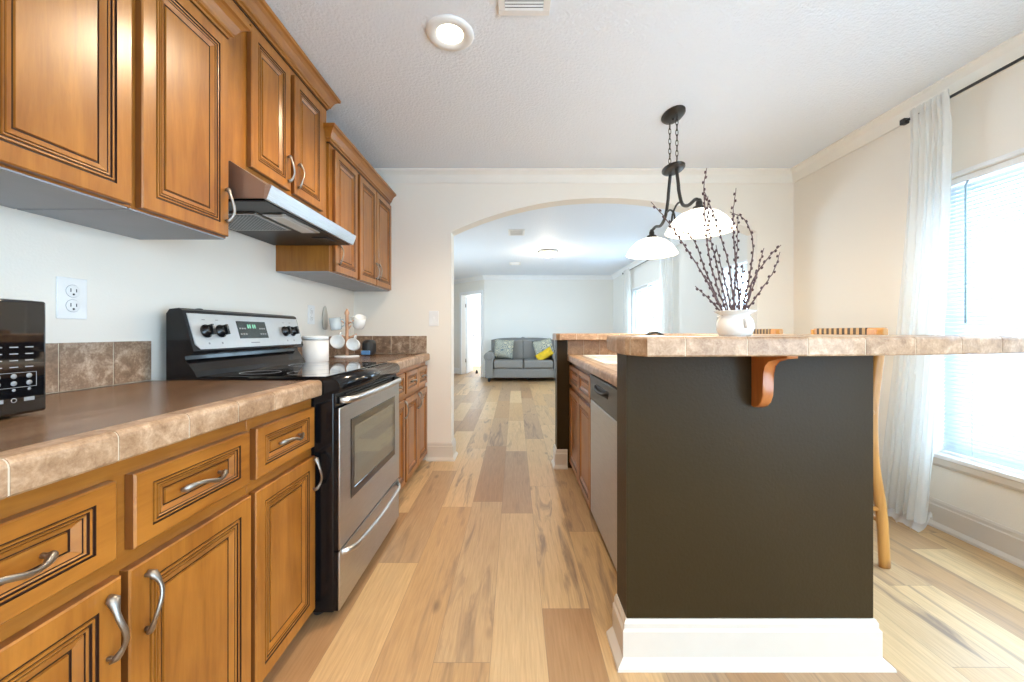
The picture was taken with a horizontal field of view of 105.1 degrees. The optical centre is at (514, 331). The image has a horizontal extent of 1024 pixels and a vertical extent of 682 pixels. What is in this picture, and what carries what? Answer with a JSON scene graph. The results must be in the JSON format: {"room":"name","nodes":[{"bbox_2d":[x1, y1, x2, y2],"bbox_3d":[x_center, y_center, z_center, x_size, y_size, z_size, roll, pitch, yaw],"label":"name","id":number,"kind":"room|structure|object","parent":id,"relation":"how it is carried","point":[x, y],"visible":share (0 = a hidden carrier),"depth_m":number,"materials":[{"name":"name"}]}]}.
{"room":"kitchen","nodes":[
{"label":"kitchen","id":0,"kind":"room"},
{"bbox_2d":[0,205,353,379],"bbox_3d":[-1.425,-0.135,0.630,0.120,2.440,5.660,0,0,0],"label":"wall","id":1,"kind":"structure","parent":0,"point":[132,283],"depth_m":1.44,"materials":[{"name":"white paint"}]},
{"bbox_2d":[0,0,131,208],"bbox_3d":[-1.179,-0.742,0.724,0.372,0.813,0.688,0,0,0],"label":"upper cabinet","id":2,"kind":"object","parent":1,"relation":"attached to","point":[66,65],"visible":1,"depth_m":0.92,"materials":[{"name":"brown wood"}]},
{"bbox_2d":[56,276,86,318],"bbox_3d":[-1.361,-0.103,1.205,0.009,0.126,0.082,0,0,0],"label":"wall outlet","id":3,"kind":"object","parent":1,"relation":"attached to","point":[71,293],"visible":1,"depth_m":1.20,"materials":[{"name":"white plastic"}]},
{"bbox_2d":[66,285,79,297],"bbox_3d":[-1.359,-0.126,1.205,0.005,0.039,0.039,0,0,0],"label":"socket","id":4,"kind":"object","parent":3,"relation":"attached to","point":[72,291],"depth_m":1.20,"materials":[{"name":"white plastic"}]},
{"bbox_2d":[66,299,79,311],"bbox_3d":[-1.359,-0.081,1.205,0.005,0.039,0.039,0,0,0],"label":"socket","id":5,"kind":"object","parent":3,"relation":"attached to","point":[72,305],"depth_m":1.20,"materials":[{"name":"white plastic"}]},
{"bbox_2d":[46,341,150,393],"bbox_3d":[-1.360,0.106,0.911,0.010,0.147,1.103,0,0,0],"label":"tile backsplash","id":6,"kind":"structure","parent":1,"relation":"attached to","point":[83,365],"depth_m":1.26,"materials":[{"name":"tile"}]},
{"bbox_2d":[17,0,251,239],"bbox_3d":[-1.179,-0.742,1.276,0.372,0.813,0.413,0,0,0],"label":"upper cabinet","id":7,"kind":"object","parent":1,"relation":"attached to","point":[180,190],"visible":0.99,"depth_m":1.22,"materials":[{"name":"brown wood"}]},
{"bbox_2d":[228,0,340,216],"bbox_3d":[-1.189,-0.989,1.829,0.352,0.708,0.910,0,0,0],"label":"upper cabinet","id":8,"kind":"object","parent":1,"relation":"attached to","point":[278,100],"visible":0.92,"depth_m":1.73,"materials":[{"name":"brown wood"}]},
{"bbox_2d":[228,161,355,244],"bbox_3d":[-1.133,-0.557,1.837,0.465,0.154,0.774,0,0,0],"label":"range hood","id":9,"kind":"object","parent":1,"relation":"attached to","point":[264,212],"visible":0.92,"depth_m":1.68,"materials":[{"name":"metal"}]},
{"bbox_2d":[308,305,314,323],"bbox_3d":[-1.361,-0.115,2.620,0.009,0.126,0.082,0,0,0],"label":"wall outlet","id":10,"kind":"object","parent":1,"relation":"attached to","point":[311,309],"visible":1,"depth_m":2.61,"materials":[{"name":"white plastic"}]},
{"bbox_2d":[276,123,364,280],"bbox_3d":[-1.184,-0.753,2.397,0.362,0.820,0.437,0,0,0],"label":"upper cabinet","id":11,"kind":"object","parent":1,"relation":"attached to","point":[309,262],"visible":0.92,"depth_m":2.29,"materials":[{"name":"brown wood"}]},
{"bbox_2d":[322,306,327,329],"bbox_3d":[-1.356,-0.102,2.800,0.018,0.175,0.080,0,0,0],"label":"oven mitt","id":12,"kind":"object","parent":1,"relation":"attached to","point":[325,314],"visible":1,"depth_m":2.79,"materials":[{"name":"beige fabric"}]},
{"bbox_2d":[298,336,353,356],"bbox_3d":[-1.360,0.106,2.777,0.010,0.147,1.063,0,0,0],"label":"tile backsplash","id":13,"kind":"structure","parent":1,"relation":"attached to","point":[332,351],"depth_m":2.94,"materials":[{"name":"tile"}]},
{"bbox_2d":[314,159,395,290],"bbox_3d":[-1.184,-0.753,2.966,0.362,0.820,0.701,0,0,0],"label":"upper cabinet","id":14,"kind":"object","parent":1,"relation":"attached to","point":[375,196],"visible":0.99,"depth_m":2.89,"materials":[{"name":"brown wood"}]},
{"bbox_2d":[454,280,483,376],"bbox_3d":[-1.438,-0.135,10.238,0.120,2.440,2.150,0,0,-44],"label":"wall","id":15,"kind":"structure","parent":0,"point":[474,285],"depth_m":10.15,"materials":[{"name":"white paint"}]},
{"bbox_2d":[454,368,459,373],"bbox_3d":[-1.819,1.010,10.528,0.032,0.150,1.136,0,0,-44],"label":"baseboard","id":16,"kind":"structure","parent":15,"relation":"attached to","point":[456,370],"depth_m":10.19,"materials":[{"name":"wood"}]},
{"bbox_2d":[465,296,474,372],"bbox_3d":[-1.194,0.067,10.524,0.163,2.013,0.770,0,0,1],"label":"door","id":17,"kind":"structure","parent":15,"relation":"in","point":[469,301],"depth_m":10.41,"materials":[{"name":"wood"}]},
{"bbox_2d":[460,290,482,376],"bbox_3d":[-1.098,0.035,9.782,0.020,2.100,0.940,0,0,-44],"label":"doorway","id":18,"kind":"structure","parent":15,"relation":"in","point":[477,291],"depth_m":9.69,"materials":[{"name":"wood"}]},
{"bbox_2d":[466,294,480,361],"bbox_3d":[-1.400,-0.135,11.030,4.400,2.440,2.980,0,0,0],"label":"wall","id":19,"kind":"structure","parent":0,"point":[477,297],"depth_m":12.40,"materials":[{"name":"white paint"}]},
{"bbox_2d":[473,362,480,365],"bbox_3d":[-1.400,1.020,12.390,4.160,0.130,0.020,0,0,0],"label":"baseboard","id":20,"kind":"structure","parent":19,"relation":"attached to","point":[474,363],"depth_m":12.38,"materials":[{"name":"wood"}]},
{"bbox_2d":[454,238,687,283],"bbox_3d":[1.373,-1.308,7.994,3.172,0.095,8.769,0,0,-31],"label":"crown molding","id":21,"kind":"structure","parent":19,"relation":"attached to","point":[675,242],"depth_m":9.39,"materials":[{"name":"white paint"}]},
{"bbox_2d":[484,280,612,370],"bbox_3d":[0.881,-0.135,9.480,3.238,2.440,0.120,0,0,0],"label":"wall","id":22,"kind":"structure","parent":0,"point":[512,308],"depth_m":9.42,"materials":[{"name":"white paint"}]},
{"bbox_2d":[354,183,793,459],"bbox_3d":[0.497,-0.135,3.390,3.725,2.440,0.140,0,0,0],"label":"wall","id":23,"kind":"structure","parent":0,"point":[426,218],"depth_m":3.32,"materials":[{"name":"beige paint"}]},
{"bbox_2d":[355,336,426,352],"bbox_3d":[-1.050,0.106,3.315,0.609,0.147,0.010,0,0,0],"label":"tile backsplash","id":24,"kind":"structure","parent":23,"relation":"attached to","point":[384,344],"depth_m":3.31,"materials":[{"name":"tile"}]},
{"bbox_2d":[429,311,438,325],"bbox_3d":[-0.687,-0.115,3.312,0.082,0.126,0.016,0,0,0],"label":"wall switch","id":25,"kind":"object","parent":23,"relation":"attached to","point":[433,315],"visible":1,"depth_m":3.31,"materials":[{"name":"white plastic"}]},
{"bbox_2d":[426,438,457,460],"bbox_3d":[-0.626,1.010,3.390,0.238,0.150,0.204,0,0,0],"label":"baseboard","id":26,"kind":"structure","parent":23,"relation":"attached to","point":[436,451],"depth_m":3.30,"materials":[{"name":"white paint"}]},
{"bbox_2d":[262,366,1023,681],"bbox_3d":[-1.050,1.115,6.000,7.100,0.060,16.400,0,0,0],"label":"floor","id":27,"kind":"structure","parent":0,"point":[495,564],"depth_m":1.61,"materials":[{"name":"brown wood"}]},
{"bbox_2d":[0,420,250,681],"bbox_3d":[-1.033,0.661,0.739,0.656,0.848,0.738,0,0,0],"label":"base cabinet","id":28,"kind":"object","parent":27,"relation":"on","point":[137,568],"visible":0.98,"depth_m":0.77,"materials":[{"name":"brown wood"}]},
{"bbox_2d":[0,380,321,499],"bbox_3d":[-1.044,0.208,0.913,0.643,0.057,1.106,0,0,0],"label":"countertop","id":29,"kind":"structure","parent":28,"relation":"on","point":[77,432],"depth_m":0.84,"materials":[{"name":"laminate"}]},
{"bbox_2d":[0,298,45,417],"bbox_3d":[-1.199,0.055,0.638,0.308,0.250,0.477,0,0,0],"label":"microwave oven","id":30,"kind":"object","parent":29,"relation":"on","point":[22,322],"visible":1,"depth_m":0.83,"materials":[{"name":"black plastic"}]},
{"bbox_2d":[166,308,400,614],"bbox_3d":[-0.975,0.494,1.854,0.720,1.181,0.768,0,0,0],"label":"electric range","id":31,"kind":"object","parent":27,"relation":"on","point":[356,413],"visible":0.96,"depth_m":1.62,"materials":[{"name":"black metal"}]},
{"bbox_2d":[198,362,399,394],"bbox_3d":[-0.928,0.202,1.854,0.543,0.066,0.768,0,0,0],"label":"cooktop","id":32,"kind":"object","parent":31,"relation":"in","point":[337,378],"depth_m":1.68,"materials":[{"name":"black glass"}]},
{"bbox_2d":[246,399,322,681],"bbox_3d":[-1.033,0.661,1.286,0.656,0.848,0.353,0,0,0],"label":"base cabinet","id":33,"kind":"object","parent":27,"relation":"on","point":[281,487],"visible":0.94,"depth_m":1.25,"materials":[{"name":"brown wood"}]},
{"bbox_2d":[396,369,408,491],"bbox_3d":[-1.033,0.661,2.450,0.656,0.848,0.411,0,0,0],"label":"base cabinet","id":34,"kind":"object","parent":27,"relation":"on","point":[400,373],"visible":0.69,"depth_m":2.58,"materials":[{"name":"brown wood"}]},
{"bbox_2d":[403,362,426,481],"bbox_3d":[-1.033,0.661,2.986,0.656,0.848,0.661,0,0,0],"label":"base cabinet","id":35,"kind":"object","parent":27,"relation":"on","point":[415,395],"visible":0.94,"depth_m":2.92,"materials":[{"name":"brown wood"}]},
{"bbox_2d":[328,353,429,368],"bbox_3d":[-1.044,0.208,2.780,0.643,0.057,1.074,0,0,0],"label":"countertop","id":36,"kind":"structure","parent":35,"relation":"on","point":[404,360],"depth_m":2.77,"materials":[{"name":"laminate"}]},
{"bbox_2d":[302,336,328,361],"bbox_3d":[-1.205,0.102,2.370,0.144,0.157,0.144,0,0,0],"label":"canister","id":37,"kind":"object","parent":36,"relation":"on","point":[315,348],"visible":0.91,"depth_m":2.31,"materials":[{"name":"white ceramic"}]},
{"bbox_2d":[334,309,359,357],"bbox_3d":[-1.200,0.007,2.800,0.170,0.345,0.170,0,0,0],"label":"mug tree","id":38,"kind":"object","parent":36,"relation":"on","point":[347,327],"visible":0.94,"depth_m":2.79,"materials":[{"name":"brown wood"}]},
{"bbox_2d":[329,317,344,329],"bbox_3d":[-1.253,-0.058,2.755,0.101,0.094,0.078,0,0,-32],"label":"coffee mug","id":39,"kind":"object","parent":38,"relation":"hanging from","point":[335,323],"visible":1,"depth_m":2.72,"materials":[{"name":"white ceramic"}]},
{"bbox_2d":[330,332,344,348],"bbox_3d":[-1.240,0.060,2.742,0.092,0.124,0.096,0,0,-18],"label":"coffee mug","id":40,"kind":"object","parent":38,"relation":"hanging from","point":[336,341],"visible":1,"depth_m":2.76,"materials":[{"name":"white ceramic"}]},
{"bbox_2d":[346,335,359,350],"bbox_3d":[-1.137,0.075,2.761,0.084,0.117,0.090,0,0,-11],"label":"coffee mug","id":41,"kind":"object","parent":38,"relation":"hanging from","point":[353,344],"visible":1,"depth_m":2.78,"materials":[{"name":"white ceramic"}]},
{"bbox_2d":[350,314,365,329],"bbox_3d":[-1.102,-0.072,2.765,0.107,0.109,0.090,0,0,43],"label":"coffee mug","id":42,"kind":"object","parent":38,"relation":"hanging from","point":[359,319],"visible":1,"depth_m":2.75,"materials":[{"name":"white ceramic"}]},
{"bbox_2d":[361,340,375,355],"bbox_3d":[-1.123,0.120,3.014,0.075,0.120,0.152,0,0,0],"label":"coffee grinder","id":43,"kind":"object","parent":36,"relation":"on","point":[368,346],"visible":0.99,"depth_m":2.96,"materials":[{"name":"black plastic"}]},
{"bbox_2d":[484,337,554,381],"bbox_3d":[0.187,0.601,8.909,1.729,0.968,0.862,0,0,0],"label":"loveseat","id":44,"kind":"object","parent":27,"relation":"on","point":[524,363],"visible":0.77,"depth_m":8.53,"materials":[{"name":"grey fabric"}]},
{"bbox_2d":[494,339,513,358],"bbox_3d":[-0.253,0.385,8.860,0.473,0.460,0.190,0,0,0],"label":"throw pillow","id":45,"kind":"object","parent":44,"relation":"on","point":[503,348],"visible":0.98,"depth_m":8.80,"materials":[{"name":"white fabric"}]},
{"bbox_2d":[494,359,522,367],"bbox_3d":[-0.143,0.705,8.820,0.650,0.180,0.640,0,0,0],"label":"seat cushion","id":46,"kind":"object","parent":44,"relation":"on","point":[498,363],"depth_m":8.50,"materials":[{"name":"grey fabric"}]},
{"bbox_2d":[494,340,522,358],"bbox_3d":[-0.144,0.405,9.080,0.658,0.440,0.160,0,0,0],"label":"cushion","id":47,"kind":"object","parent":44,"relation":"on","point":[518,344],"depth_m":9.00,"materials":[{"name":"grey fabric"}]},
{"bbox_2d":[523,340,551,358],"bbox_3d":[0.518,0.405,9.080,0.658,0.440,0.160,0,0,0],"label":"cushion","id":48,"kind":"object","parent":44,"relation":"on","point":[528,349],"depth_m":9.00,"materials":[{"name":"grey fabric"}]},
{"bbox_2d":[523,359,553,367],"bbox_3d":[0.517,0.705,8.820,0.650,0.180,0.640,0,0,0],"label":"seat cushion","id":49,"kind":"object","parent":44,"relation":"on","point":[527,363],"depth_m":8.50,"materials":[{"name":"grey fabric"}]},
{"bbox_2d":[532,338,553,358],"bbox_3d":[0.647,0.385,8.860,0.522,0.512,0.190,0,0,0],"label":"throw pillow","id":50,"kind":"object","parent":44,"relation":"on","point":[539,346],"visible":0.62,"depth_m":8.82,"materials":[{"name":"fabric"}]},
{"bbox_2d":[535,347,553,359],"bbox_3d":[0.657,0.505,8.700,0.441,0.372,0.122,0,0,0],"label":"throw pillow","id":51,"kind":"object","parent":44,"relation":"on","point":[548,352],"visible":0.92,"depth_m":8.66,"materials":[{"name":"yellow fabric"}]},
{"bbox_2d":[569,363,590,510],"bbox_3d":[0.730,0.661,2.675,0.600,0.848,0.880,0,0,0],"label":"base cabinet","id":52,"kind":"object","parent":27,"relation":"on","point":[579,378],"visible":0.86,"depth_m":2.59,"materials":[{"name":"brown wood"}]},
{"bbox_2d":[567,355,616,386],"bbox_3d":[0.737,0.204,2.264,0.639,0.048,1.705,0,0,0],"label":"countertop","id":53,"kind":"structure","parent":52,"relation":"on","point":[606,372],"depth_m":2.11,"materials":[{"name":"stone"}]},
{"bbox_2d":[583,355,616,363],"bbox_3d":[0.740,0.258,2.570,0.464,0.175,0.724,0,0,0],"label":"sink","id":54,"kind":"object","parent":53,"relation":"in","point":[605,359],"visible":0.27,"depth_m":2.90,"materials":[{"name":"ceramic"}]},
{"bbox_2d":[591,356,616,361],"bbox_3d":[0.740,0.263,2.570,0.436,0.164,0.696,0,0,0],"label":"basin","id":55,"kind":"object","parent":54,"relation":"in","point":[597,358],"depth_m":2.91,"materials":[{"name":"ceramic"}]},
{"bbox_2d":[645,331,663,334],"bbox_3d":[0.927,0.086,2.553,0.203,0.188,0.090,0,0,0],"label":"kitchen faucet","id":56,"kind":"object","parent":53,"relation":"on","point":[652,332],"visible":0.16,"depth_m":2.54,"materials":[{"name":"grey metal"}]},
{"bbox_2d":[590,374,616,570],"bbox_3d":[0.711,0.658,1.927,0.618,0.853,0.595,0,0,0],"label":"dishwasher","id":57,"kind":"object","parent":27,"relation":"on","point":[603,395],"visible":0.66,"depth_m":1.87,"materials":[{"name":"metal"}]},
{"bbox_2d":[551,340,896,672],"bbox_3d":[0.760,0.575,2.195,0.915,1.021,2.150,0,0,0],"label":"kitchen island","id":58,"kind":"object","parent":27,"relation":"on","point":[745,483],"visible":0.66,"depth_m":1.29,"materials":[{"name":"paint"}]},
{"bbox_2d":[567,340,616,354],"bbox_3d":[0.738,0.123,3.123,0.640,0.114,0.010,0,0,0],"label":"backsplash","id":59,"kind":"structure","parent":58,"relation":"attached to","point":[574,347],"depth_m":3.12,"materials":[{"name":"tile"}]},
{"bbox_2d":[553,333,1023,356],"bbox_3d":[0.989,0.037,2.176,1.382,0.051,2.368,0,0,0],"label":"island countertop","id":60,"kind":"structure","parent":58,"relation":"on","point":[633,344],"depth_m":1.04,"materials":[{"name":"stone"}]},
{"bbox_2d":[714,310,756,335],"bbox_3d":[0.705,-0.028,1.264,0.131,0.080,0.124,0,0,40],"label":"pitcher","id":61,"kind":"object","parent":60,"relation":"on","point":[729,322],"visible":1,"depth_m":1.22,"materials":[{"name":"ceramic"}]},
{"bbox_2d":[651,202,721,309],"bbox_3d":[0.558,-0.203,1.239,0.282,0.400,0.011,0,0,-11],"label":"twig","id":62,"kind":"object","parent":61,"relation":"in","point":[654,207],"visible":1,"depth_m":1.24,"materials":[{"name":"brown plant"}]},
{"bbox_2d":[682,229,722,309],"bbox_3d":[0.623,-0.172,1.272,0.152,0.337,0.015,0,0,12],"label":"twig","id":63,"kind":"object","parent":61,"relation":"in","point":[683,231],"visible":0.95,"depth_m":1.27,"materials":[{"name":"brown plant"}]},
{"bbox_2d":[695,286,720,310],"bbox_3d":[0.635,-0.075,1.259,0.123,0.145,0.010,0,0,-5],"label":"twig","id":64,"kind":"object","parent":61,"relation":"in","point":[697,289],"visible":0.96,"depth_m":1.25,"materials":[{"name":"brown plant"}]},
{"bbox_2d":[702,168,726,309],"bbox_3d":[0.645,-0.259,1.253,0.114,0.512,0.019,0,0,-16],"label":"twig","id":65,"kind":"object","parent":61,"relation":"in","point":[705,171],"visible":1,"depth_m":1.25,"materials":[{"name":"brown plant"}]},
{"bbox_2d":[706,198,727,309],"bbox_3d":[0.665,-0.231,1.284,0.030,0.456,0.086,0,0,-41],"label":"twig","id":66,"kind":"object","parent":61,"relation":"in","point":[708,212],"visible":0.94,"depth_m":1.28,"materials":[{"name":"brown plant"}]},
{"bbox_2d":[704,191,735,309],"bbox_3d":[0.670,-0.238,1.283,0.096,0.468,0.016,0,0,25],"label":"twig","id":67,"kind":"object","parent":61,"relation":"in","point":[712,215],"visible":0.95,"depth_m":1.28,"materials":[{"name":"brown plant"}]},
{"bbox_2d":[715,246,731,309],"bbox_3d":[0.678,-0.143,1.265,0.060,0.279,0.011,0,0,9],"label":"twig","id":68,"kind":"object","parent":61,"relation":"in","point":[716,250],"visible":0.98,"depth_m":1.26,"materials":[{"name":"brown plant"}]},
{"bbox_2d":[731,216,739,309],"bbox_3d":[0.730,-0.203,1.296,0.016,0.397,0.094,0,0,39],"label":"twig","id":69,"kind":"object","parent":61,"relation":"in","point":[737,217],"visible":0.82,"depth_m":1.30,"materials":[{"name":"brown plant"}]},
{"bbox_2d":[731,190,740,309],"bbox_3d":[0.711,-0.234,1.263,0.032,0.460,0.010,0,0,0],"label":"twig","id":70,"kind":"object","parent":61,"relation":"in","point":[734,193],"visible":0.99,"depth_m":1.26,"materials":[{"name":"brown plant"}]},
{"bbox_2d":[736,264,744,309],"bbox_3d":[0.721,-0.111,1.255,0.017,0.215,0.027,0,0,-29],"label":"twig","id":71,"kind":"object","parent":61,"relation":"in","point":[741,266],"visible":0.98,"depth_m":1.25,"materials":[{"name":"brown plant"}]},
{"bbox_2d":[730,212,754,309],"bbox_3d":[0.750,-0.203,1.286,0.074,0.399,0.054,0,0,0],"label":"twig","id":72,"kind":"object","parent":61,"relation":"in","point":[740,215],"visible":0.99,"depth_m":1.28,"materials":[{"name":"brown plant"}]},
{"bbox_2d":[743,248,763,309],"bbox_3d":[0.768,-0.140,1.274,0.112,0.274,0.012,0,0,-16],"label":"twig","id":73,"kind":"object","parent":61,"relation":"in","point":[762,256],"visible":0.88,"depth_m":1.28,"materials":[{"name":"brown plant"}]},
{"bbox_2d":[745,245,780,309],"bbox_3d":[0.776,-0.139,1.248,0.125,0.271,0.013,0,0,17],"label":"twig","id":74,"kind":"object","parent":61,"relation":"in","point":[778,246],"visible":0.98,"depth_m":1.25,"materials":[{"name":"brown plant"}]},
{"bbox_2d":[747,252,779,309],"bbox_3d":[0.792,-0.133,1.270,0.152,0.259,0.010,0,0,-8],"label":"twig","id":75,"kind":"object","parent":61,"relation":"in","point":[777,255],"visible":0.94,"depth_m":1.27,"materials":[{"name":"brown plant"}]},
{"bbox_2d":[753,329,782,333],"bbox_3d":[1.494,0.533,2.714,0.473,1.107,0.442,0,0,0],"label":"bar stool","id":76,"kind":"object","parent":27,"relation":"on","point":[756,331],"visible":0.08,"depth_m":2.59,"materials":[{"name":"brown wood"}]},
{"bbox_2d":[811,328,890,568],"bbox_3d":[1.494,0.533,2.009,0.473,1.107,0.442,0,0,0],"label":"bar stool","id":77,"kind":"object","parent":27,"relation":"on","point":[880,506],"visible":0.23,"depth_m":1.80,"materials":[{"name":"brown wood"}]},
{"bbox_2d":[265,0,1023,279],"bbox_3d":[-1.050,-1.405,6.000,7.100,0.100,16.400,0,0,0],"label":"ceiling","id":78,"kind":"structure","parent":0,"point":[585,83],"depth_m":2.10,"materials":[{"name":"white paint"}]},
{"bbox_2d":[426,14,473,51],"bbox_3d":[-0.295,-1.349,1.780,0.216,0.012,0.216,0,0,0],"label":"recessed light","id":79,"kind":"object","parent":78,"relation":"in","point":[444,31],"visible":1,"depth_m":1.76,"materials":[{"name":"white plastic"}]},
{"bbox_2d":[509,262,520,264],"bbox_3d":[0.000,-1.350,7.750,0.220,0.010,0.300,0,0,0],"label":"ceiling vent","id":80,"kind":"object","parent":78,"relation":"in","point":[510,263],"visible":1,"depth_m":7.70,"materials":[{"name":"white plastic"}]},
{"bbox_2d":[508,229,524,235],"bbox_3d":[0.020,-1.350,5.330,0.220,0.010,0.300,0,0,0],"label":"ceiling vent","id":81,"kind":"object","parent":78,"relation":"in","point":[511,232],"visible":1,"depth_m":5.30,"materials":[{"name":"white plastic"}]},
{"bbox_2d":[498,0,550,15],"bbox_3d":[0.038,-1.350,1.490,0.215,0.010,0.360,0,0,0],"label":"ceiling vent","id":82,"kind":"object","parent":78,"relation":"in","point":[505,7],"visible":1,"depth_m":1.63,"materials":[{"name":"white plastic"}]},
{"bbox_2d":[537,249,557,257],"bbox_3d":[0.550,-1.303,6.550,0.350,0.104,0.350,0,0,0],"label":"flush ceiling light","id":83,"kind":"object","parent":78,"relation":"attached to","point":[547,253],"visible":1,"depth_m":6.44,"materials":[{"name":"white glass"}]},
{"bbox_2d":[626,105,735,258],"bbox_3d":[0.986,-0.951,2.455,0.352,0.808,0.992,0,0,-3],"label":"pendant light","id":84,"kind":"object","parent":78,"relation":"hanging from","point":[691,221],"visible":0.96,"depth_m":2.37,"materials":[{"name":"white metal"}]},
{"bbox_2d":[613,61,1023,532],"bbox_3d":[2.430,-0.135,3.610,0.140,2.440,11.620,0,0,0],"label":"wall","id":85,"kind":"structure","parent":0,"point":[850,214],"depth_m":2.62,"materials":[{"name":"beige paint"}]},
{"bbox_2d":[632,279,658,332],"bbox_3d":[2.412,-0.233,6.995,0.147,1.268,1.790,0,0,0],"label":"window","id":86,"kind":"structure","parent":85,"relation":"in","point":[651,318],"depth_m":6.96,"materials":[{"name":"plastic"}]},
{"bbox_2d":[634,285,649,332],"bbox_3d":[2.388,-0.256,7.420,0.054,1.174,0.800,0,0,0],"label":"window blind","id":87,"kind":"object","parent":86,"relation":"attached to","point":[637,327],"visible":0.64,"depth_m":7.39,"materials":[{"name":"plastic"}]},
{"bbox_2d":[374,30,1023,182],"bbox_3d":[0.497,-1.308,0.560,3.725,0.095,5.520,0,0,0],"label":"crown molding","id":88,"kind":"structure","parent":85,"relation":"attached to","point":[1011,49],"depth_m":3.25,"materials":[{"name":"paint"}]},
{"bbox_2d":[722,259,746,309],"bbox_3d":[2.412,-0.043,4.170,0.147,1.388,0.600,0,0,0],"label":"window","id":89,"kind":"structure","parent":85,"relation":"in","point":[739,269],"depth_m":4.35,"materials":[{"name":"plastic"}]},
{"bbox_2d":[900,56,1023,125],"bbox_3d":[2.305,-1.214,1.373,0.112,0.051,1.845,0,0,0],"label":"curtain rod","id":90,"kind":"object","parent":85,"relation":"attached to","point":[904,121],"visible":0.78,"depth_m":1.91,"materials":[{"name":"black metal"}]},
{"bbox_2d":[873,89,951,531],"bbox_3d":[2.230,-0.093,2.215,0.144,2.345,0.370,0,0,0],"label":"sheer curtain","id":91,"kind":"object","parent":90,"relation":"hanging from","point":[912,413],"visible":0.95,"depth_m":2.17,"materials":[{"name":"white fabric"}]},
{"bbox_2d":[928,496,1023,568],"bbox_3d":[2.344,1.010,0.560,0.032,0.150,5.520,0,0,0],"label":"baseboard","id":92,"kind":"structure","parent":85,"relation":"attached to","point":[1003,542],"depth_m":1.98,"materials":[{"name":"white paint"}]},
{"bbox_2d":[932,148,1023,492],"bbox_3d":[2.412,-0.053,1.460,0.147,1.598,1.580,0,0,0],"label":"window","id":93,"kind":"structure","parent":85,"relation":"in","point":[1006,479],"depth_m":2.01,"materials":[{"name":"plastic"}]},
{"bbox_2d":[942,155,1023,475],"bbox_3d":[2.388,-0.076,1.460,0.054,1.504,1.456,0,0,0],"label":"window blind","id":94,"kind":"object","parent":93,"relation":"attached to","point":[984,405],"visible":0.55,"depth_m":1.99,"materials":[{"name":"plastic"}]},
{"bbox_3d":[2.305,-1.213,6.915,0.112,0.051,2.630,0,0,0],"label":"curtain rod","id":95,"kind":"object","parent":85,"relation":"attached to","visible":0},
{"bbox_2d":[623,268,630,332],"bbox_3d":[2.265,-0.105,7.920,0.077,2.321,0.416,0,0,0],"label":"sheer curtain","id":96,"kind":"object","parent":95,"relation":"hanging from","point":[626,274],"visible":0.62,"depth_m":7.89,"materials":[{"name":"white fabric"}]},
{"bbox_2d":[659,256,672,332],"bbox_3d":[2.265,-0.105,5.880,0.077,2.321,0.456,0,0,0],"label":"sheer curtain","id":97,"kind":"object","parent":95,"relation":"hanging from","point":[665,264],"visible":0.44,"depth_m":5.85,"materials":[{"name":"white fabric"}]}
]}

